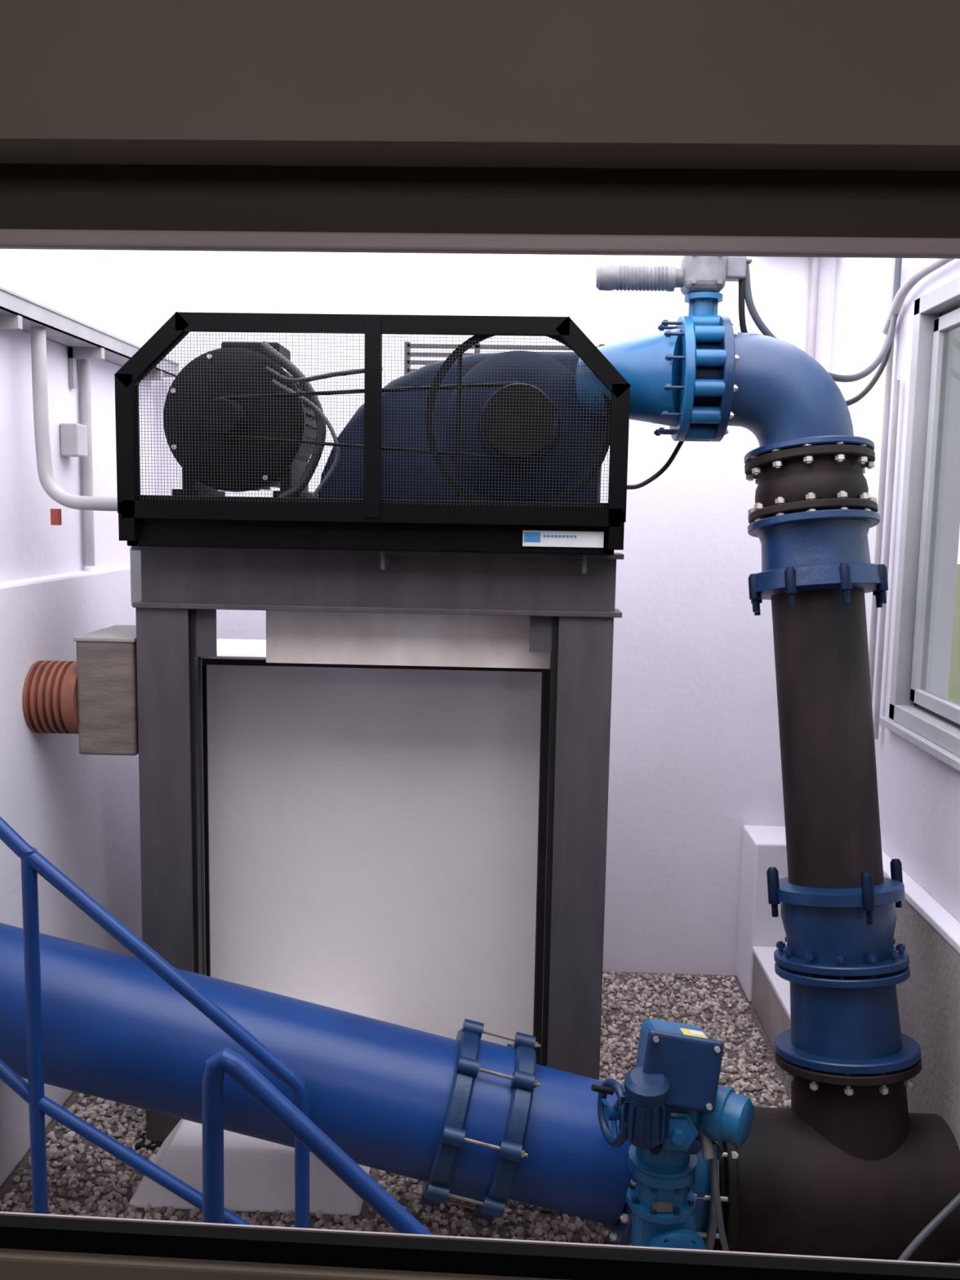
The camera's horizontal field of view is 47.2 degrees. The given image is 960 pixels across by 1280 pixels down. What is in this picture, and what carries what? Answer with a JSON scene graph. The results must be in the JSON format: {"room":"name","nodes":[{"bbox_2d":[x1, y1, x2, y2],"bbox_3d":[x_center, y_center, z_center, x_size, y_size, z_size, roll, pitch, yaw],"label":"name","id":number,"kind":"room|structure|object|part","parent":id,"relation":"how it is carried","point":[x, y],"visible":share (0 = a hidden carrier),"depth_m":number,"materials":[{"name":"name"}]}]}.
{"room":"mechanical room","nodes":[
{"label":"mechanical room","id":0,"kind":"room"},
{"bbox_2d":[0,564,142,1187],"bbox_3d":[-1.688,0.834,3.400,0.250,1.980,3.960,1,7,2],"label":"wall","id":1,"kind":"structure","parent":0,"point":[80,812],"depth_m":4.02,"materials":[{"name":"white paint"}]},
{"bbox_2d":[22,625,138,755],"bbox_3d":[-1.342,0.169,3.894,0.378,0.405,0.411,1,7,2],"label":"ventilation duct","id":2,"kind":"object","parent":1,"relation":"attached to","point":[93,697],"visible":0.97,"depth_m":3.71,"materials":[{"name":"grey metal"}]},
{"bbox_2d":[0,922,632,1225],"bbox_3d":[-0.569,1.308,3.348,2.099,0.857,0.529,1,7,2],"label":"pipe","id":3,"kind":"object","parent":1,"relation":"attached to","point":[469,1117],"visible":1,"depth_m":3.17,"materials":[{"name":"blue metal"}]},
{"bbox_2d":[0,248,155,582],"bbox_3d":[-1.687,-0.954,3.188,0.190,1.620,3.960,1,7,2],"label":"wall","id":4,"kind":"structure","parent":0,"point":[110,291],"depth_m":4.14,"materials":[{"name":"white paint"}]},
{"bbox_2d":[30,326,142,605],"bbox_3d":[-1.457,-0.611,3.937,0.311,0.930,0.753,-3,8,-33],"label":"conduit","id":5,"kind":"object","parent":4,"relation":"attached to","point":[76,439],"visible":0.87,"depth_m":3.74,"materials":[{"name":"grey plastic"}]},
{"bbox_2d":[0,286,179,404],"bbox_3d":[-1.520,-0.959,3.288,0.133,0.213,3.650,1,7,2],"label":"cable tray","id":6,"kind":"object","parent":4,"relation":"attached to","point":[83,340],"visible":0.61,"depth_m":3.95,"materials":[{"name":"white metal"}]},
{"bbox_2d":[0,1248,565,1279],"bbox_3d":[-0.122,0.915,1.314,3.526,0.424,0.045,1,7,2],"label":"wall","id":7,"kind":"structure","parent":0,"point":[15,1264],"depth_m":1.28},
{"bbox_2d":[0,1214,959,1279],"bbox_3d":[-0.115,0.721,1.294,3.520,0.089,0.020,1,7,2],"label":"sill","id":8,"kind":"structure","parent":7,"relation":"attached to","point":[22,1233],"depth_m":1.28,"materials":[{"name":"black metal"}]},
{"bbox_2d":[0,971,945,1262],"bbox_3d":[-0.073,1.951,3.478,3.520,0.200,4.360,1,7,2],"label":"floor","id":9,"kind":"structure","parent":0,"point":[9,1184],"depth_m":3.82,"materials":[{"name":"grey gravel"}]},
{"bbox_2d":[0,816,309,1228],"bbox_3d":[-1.004,1.061,2.880,1.121,1.676,0.039,1,7,2],"label":"stair handrail","id":10,"kind":"object","parent":9,"relation":"on","point":[33,863],"visible":0.85,"depth_m":2.86,"materials":[{"name":"blue metal"}]},
{"bbox_3d":[-1.171,1.215,2.904,0.039,1.360,0.039,1,7,2],"label":"post","id":11,"kind":"part","parent":10,"relation":"part of","materials":[{"name":"blue metal"}]},
{"bbox_3d":[-1.013,1.264,2.905,1.111,0.818,0.035,1,7,2],"label":"rail","id":12,"kind":"part","parent":10,"relation":"part of","materials":[{"name":"blue metal"}]},
{"bbox_3d":[-1.016,0.689,2.836,1.084,0.926,0.039,1,7,2],"label":"rail","id":13,"kind":"part","parent":10,"relation":"part of","materials":[{"name":"blue metal"}]},
{"bbox_3d":[-0.484,1.518,2.917,0.063,0.779,0.039,1,7,2],"label":"post","id":14,"kind":"part","parent":10,"relation":"part of","materials":[{"name":"blue metal"}]},
{"bbox_2d":[201,1047,432,1235],"bbox_3d":[-0.183,1.438,2.494,0.907,1.049,0.047,1,7,2],"label":"stair handrail","id":15,"kind":"object","parent":9,"relation":"on","point":[234,1064],"visible":0.81,"depth_m":2.45,"materials":[{"name":"blue metal"}]},
{"bbox_2d":[128,639,542,1215],"bbox_3d":[-0.409,0.924,4.207,1.680,1.655,1.595,1,7,2],"label":"concrete block","id":16,"kind":"object","parent":9,"relation":"on","point":[373,833],"visible":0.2,"depth_m":4.42,"materials":[{"name":"paint"}]},
{"bbox_2d":[0,970,939,1262],"bbox_3d":[-0.060,1.759,4.125,2.967,0.028,2.605,1,7,2],"label":"gravel","id":17,"kind":"object","parent":9,"relation":"on","point":[70,1177],"visible":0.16,"depth_m":3.89,"materials":[{"name":"gravel"}]},
{"bbox_2d":[131,546,624,1151],"bbox_3d":[-0.404,0.696,4.032,1.740,2.150,0.728,1,7,2],"label":"support frame","id":18,"kind":"object","parent":17,"relation":"on","point":[553,615],"visible":0.76,"depth_m":3.70,"materials":[{"name":"grey metal"}]},
{"bbox_2d":[127,495,613,555],"bbox_3d":[-0.341,-0.409,3.858,1.560,0.163,0.748,1,7,2],"label":"blower skid","id":19,"kind":"object","parent":18,"relation":"on","point":[158,532],"visible":0.65,"depth_m":3.50,"materials":[{"name":"black paint"}]},
{"bbox_2d":[163,342,317,497],"bbox_3d":[-0.834,-0.753,3.873,0.484,0.550,0.610,1,7,2],"label":"motor","id":20,"kind":"object","parent":19,"relation":"on","point":[193,371],"visible":0.68,"depth_m":3.73,"materials":[{"name":"black metal"}]},
{"bbox_2d":[114,311,631,550],"bbox_3d":[-0.339,-0.656,3.473,1.605,0.709,0.115,1,7,2],"label":"guard","id":21,"kind":"object","parent":19,"relation":"attached to","point":[127,379],"visible":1,"depth_m":3.43,"materials":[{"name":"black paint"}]},
{"bbox_3d":[-0.347,-0.360,3.475,1.595,0.120,0.040,1,7,2],"label":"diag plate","id":22,"kind":"part","parent":21,"relation":"part of","materials":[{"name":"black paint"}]},
{"bbox_2d":[220,335,611,502],"bbox_3d":[-0.182,-0.759,3.833,1.315,0.627,0.605,1,7,2],"label":"centrifugal blower","id":23,"kind":"object","parent":19,"relation":"on","point":[499,385],"visible":0.65,"depth_m":3.71,"materials":[{"name":"blue paint"}]},
{"bbox_3d":[-0.040,-0.735,3.894,1.034,0.535,0.300,1,7,2],"label":"volute casing","id":24,"kind":"part","parent":23,"relation":"part of","materials":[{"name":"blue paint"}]},
{"bbox_3d":[-0.247,-0.021,3.774,0.980,0.220,0.010,1,7,2],"label":"stained plate","id":25,"kind":"part","parent":18,"relation":"part of","materials":[{"name":"metal"}]},
{"bbox_2d":[591,1018,753,1251],"bbox_3d":[0.596,1.449,3.237,0.584,0.866,0.695,1,7,2],"label":"valve","id":26,"kind":"object","parent":17,"relation":"on","point":[673,1111],"visible":0.91,"depth_m":2.98,"materials":[{"name":"blue metal"}]},
{"bbox_3d":[0.333,1.220,2.984,0.064,0.037,0.018,-1,7,-17],"label":"crank handle","id":27,"kind":"part","parent":26,"relation":"part of","materials":[{"name":"metal"}]},
{"bbox_3d":[0.443,1.250,2.941,0.124,0.199,0.144,1,7,2],"label":"ribbed motor","id":28,"kind":"part","parent":26,"relation":"part of","materials":[{"name":"blue metal"}]},
{"bbox_3d":[0.472,1.361,2.960,0.040,0.040,0.048,2,7,12],"label":"hand knob","id":29,"kind":"part","parent":26,"relation":"part of","materials":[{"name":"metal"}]},
{"bbox_3d":[0.539,1.153,2.941,0.226,0.209,0.058,1,7,2],"label":"housing lid","id":30,"kind":"part","parent":26,"relation":"part of","materials":[{"name":"blue metal"}]},
{"bbox_3d":[0.597,1.082,3.028,0.036,0.014,0.039,1,7,2],"label":"sticker panel","id":31,"kind":"part","parent":26,"relation":"part of","materials":[{"name":"white paper"}]},
{"bbox_3d":[0.662,1.298,3.008,0.150,0.145,0.144,5,8,31],"label":"motor","id":32,"kind":"part","parent":26,"relation":"part of","materials":[{"name":"blue paint"}]},
{"bbox_2d":[897,1192,959,1260],"bbox_3d":[1.133,1.700,3.023,0.571,0.408,0.037,-1,7,-15],"label":"power cable","id":33,"kind":"object","parent":26,"relation":"attached to","point":[926,1231],"visible":0.86,"depth_m":3.05,"materials":[{"name":"grey plastic"}]},
{"bbox_2d":[712,1075,959,1261],"bbox_3d":[1.054,1.577,3.352,0.745,0.638,0.503,1,7,2],"label":"pipe","id":34,"kind":"object","parent":17,"relation":"on","point":[833,1173],"visible":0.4,"depth_m":3.20,"materials":[{"name":"black metal"}]},
{"bbox_2d":[743,435,921,1096],"bbox_3d":[1.095,0.368,3.455,0.447,1.990,0.771,-1,7,-17],"label":"riser pipe","id":35,"kind":"object","parent":34,"relation":"attached to","point":[812,516],"visible":1,"depth_m":3.34,"materials":[{"name":"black metal"}]},
{"bbox_2d":[575,255,853,447],"bbox_3d":[0.755,-0.956,3.497,0.889,0.804,0.407,1,7,2],"label":"pipe","id":36,"kind":"object","parent":35,"relation":"attached to","point":[700,377],"visible":0.97,"depth_m":3.40,"materials":[{"name":"blue metal"}]},
{"bbox_2d":[736,825,788,1001],"bbox_3d":[1.371,1.288,5.195,0.230,0.760,0.300,1,7,2],"label":"block","id":37,"kind":"object","parent":9,"relation":"on","point":[763,847],"visible":0.51,"depth_m":5.06,"materials":[{"name":"white paint"}]},
{"bbox_2d":[751,953,791,1084],"bbox_3d":[1.352,1.609,4.654,0.220,0.250,0.850,1,7,2],"label":"curb","id":38,"kind":"object","parent":9,"relation":"on","point":[770,1011],"visible":0.23,"depth_m":4.76,"materials":[{"name":"concrete"}]},
{"bbox_2d":[0,0,959,170],"bbox_3d":[-0.086,-0.849,1.172,3.520,0.695,0.280,1,7,2],"label":"wall","id":39,"kind":"structure","parent":0,"point":[667,84],"depth_m":1.06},
{"bbox_2d":[0,163,959,238],"bbox_3d":[-0.094,-0.465,1.167,3.520,0.068,0.020,1,7,2],"label":"window frame","id":40,"kind":"structure","parent":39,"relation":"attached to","point":[857,203],"depth_m":1.15,"materials":[{"name":"black metal"}]},
{"bbox_2d":[0,228,959,258],"bbox_3d":[-0.095,-0.422,1.168,3.520,0.018,0.018,1,7,2],"label":"window frame","id":41,"kind":"structure","parent":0,"point":[47,239],"depth_m":1.16,"materials":[{"name":"grey metal"}]},
{"bbox_2d":[0,1211,959,1266],"bbox_3d":[-0.115,0.718,1.307,3.520,0.091,0.003,1,7,2],"label":"window frame","id":42,"kind":"structure","parent":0,"point":[3,1213],"depth_m":1.30,"materials":[{"name":"black metal"}]},
{"bbox_2d":[151,250,835,975],"bbox_3d":[0.031,-0.255,5.309,3.520,3.750,0.200,1,7,2],"label":"wall","id":43,"kind":"structure","parent":0,"point":[695,761],"depth_m":5.17,"materials":[{"name":"white paint"}]},
{"bbox_2d":[752,257,959,1022],"bbox_3d":[1.472,0.097,3.206,0.495,3.600,3.960,1,7,2],"label":"wall","id":44,"kind":"structure","parent":0,"point":[918,793],"depth_m":4.06,"materials":[{"name":"white paint"}]},
{"bbox_2d":[806,257,954,738],"bbox_3d":[1.503,-0.642,3.496,0.097,2.400,3.191,1,7,1],"label":"vertical conduit","id":45,"kind":"object","parent":44,"relation":"attached to","point":[934,264],"visible":0.74,"depth_m":4.18,"materials":[{"name":"grey plastic"}]},
{"bbox_2d":[626,257,902,489],"bbox_3d":[1.077,-0.945,3.767,1.179,0.878,0.324,-2,7,-24],"label":"power cable","id":46,"kind":"object","parent":45,"relation":"attached to","point":[744,285],"visible":0.68,"depth_m":3.74,"materials":[{"name":"grey rubber"}]},
{"bbox_2d":[879,276,959,771],"bbox_3d":[1.534,-0.301,2.789,0.120,1.550,2.550,1,7,2],"label":"window","id":47,"kind":"structure","parent":44,"relation":"in","point":[935,735],"depth_m":3.92,"materials":[{"name":"white plastic"}]},
{"bbox_3d":[1.565,-0.315,2.781,0.040,1.360,2.340,1,7,2],"label":"sash","id":48,"kind":"part","parent":47,"relation":"part of","materials":[{"name":"white plastic"}]},
{"bbox_2d":[914,305,959,728],"bbox_3d":[1.580,-0.314,2.781,0.020,1.400,2.380,1,7,2],"label":"sash gap","id":49,"kind":"object","parent":47,"relation":"attached to","point":[958,306],"depth_m":3.80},
{"bbox_2d":[893,898,959,1263],"bbox_3d":[1.461,1.410,3.362,0.070,0.955,3.960,1,7,2],"label":"ledge","id":50,"kind":"object","parent":44,"relation":"attached to","point":[929,1000],"visible":0.14,"depth_m":3.49,"materials":[{"name":"concrete"}]},
{"label":"outside","id":51,"kind":"structure","parent":0,"visible":0},
{"bbox_2d":[947,564,959,704],"bbox_3d":[16.078,0.565,8.593,28.380,0.100,42.000,1,7,2],"label":"ground","id":52,"kind":"structure","parent":51,"point":[954,674],"depth_m":10.16,"materials":[{"name":"green plant"}]}
]}

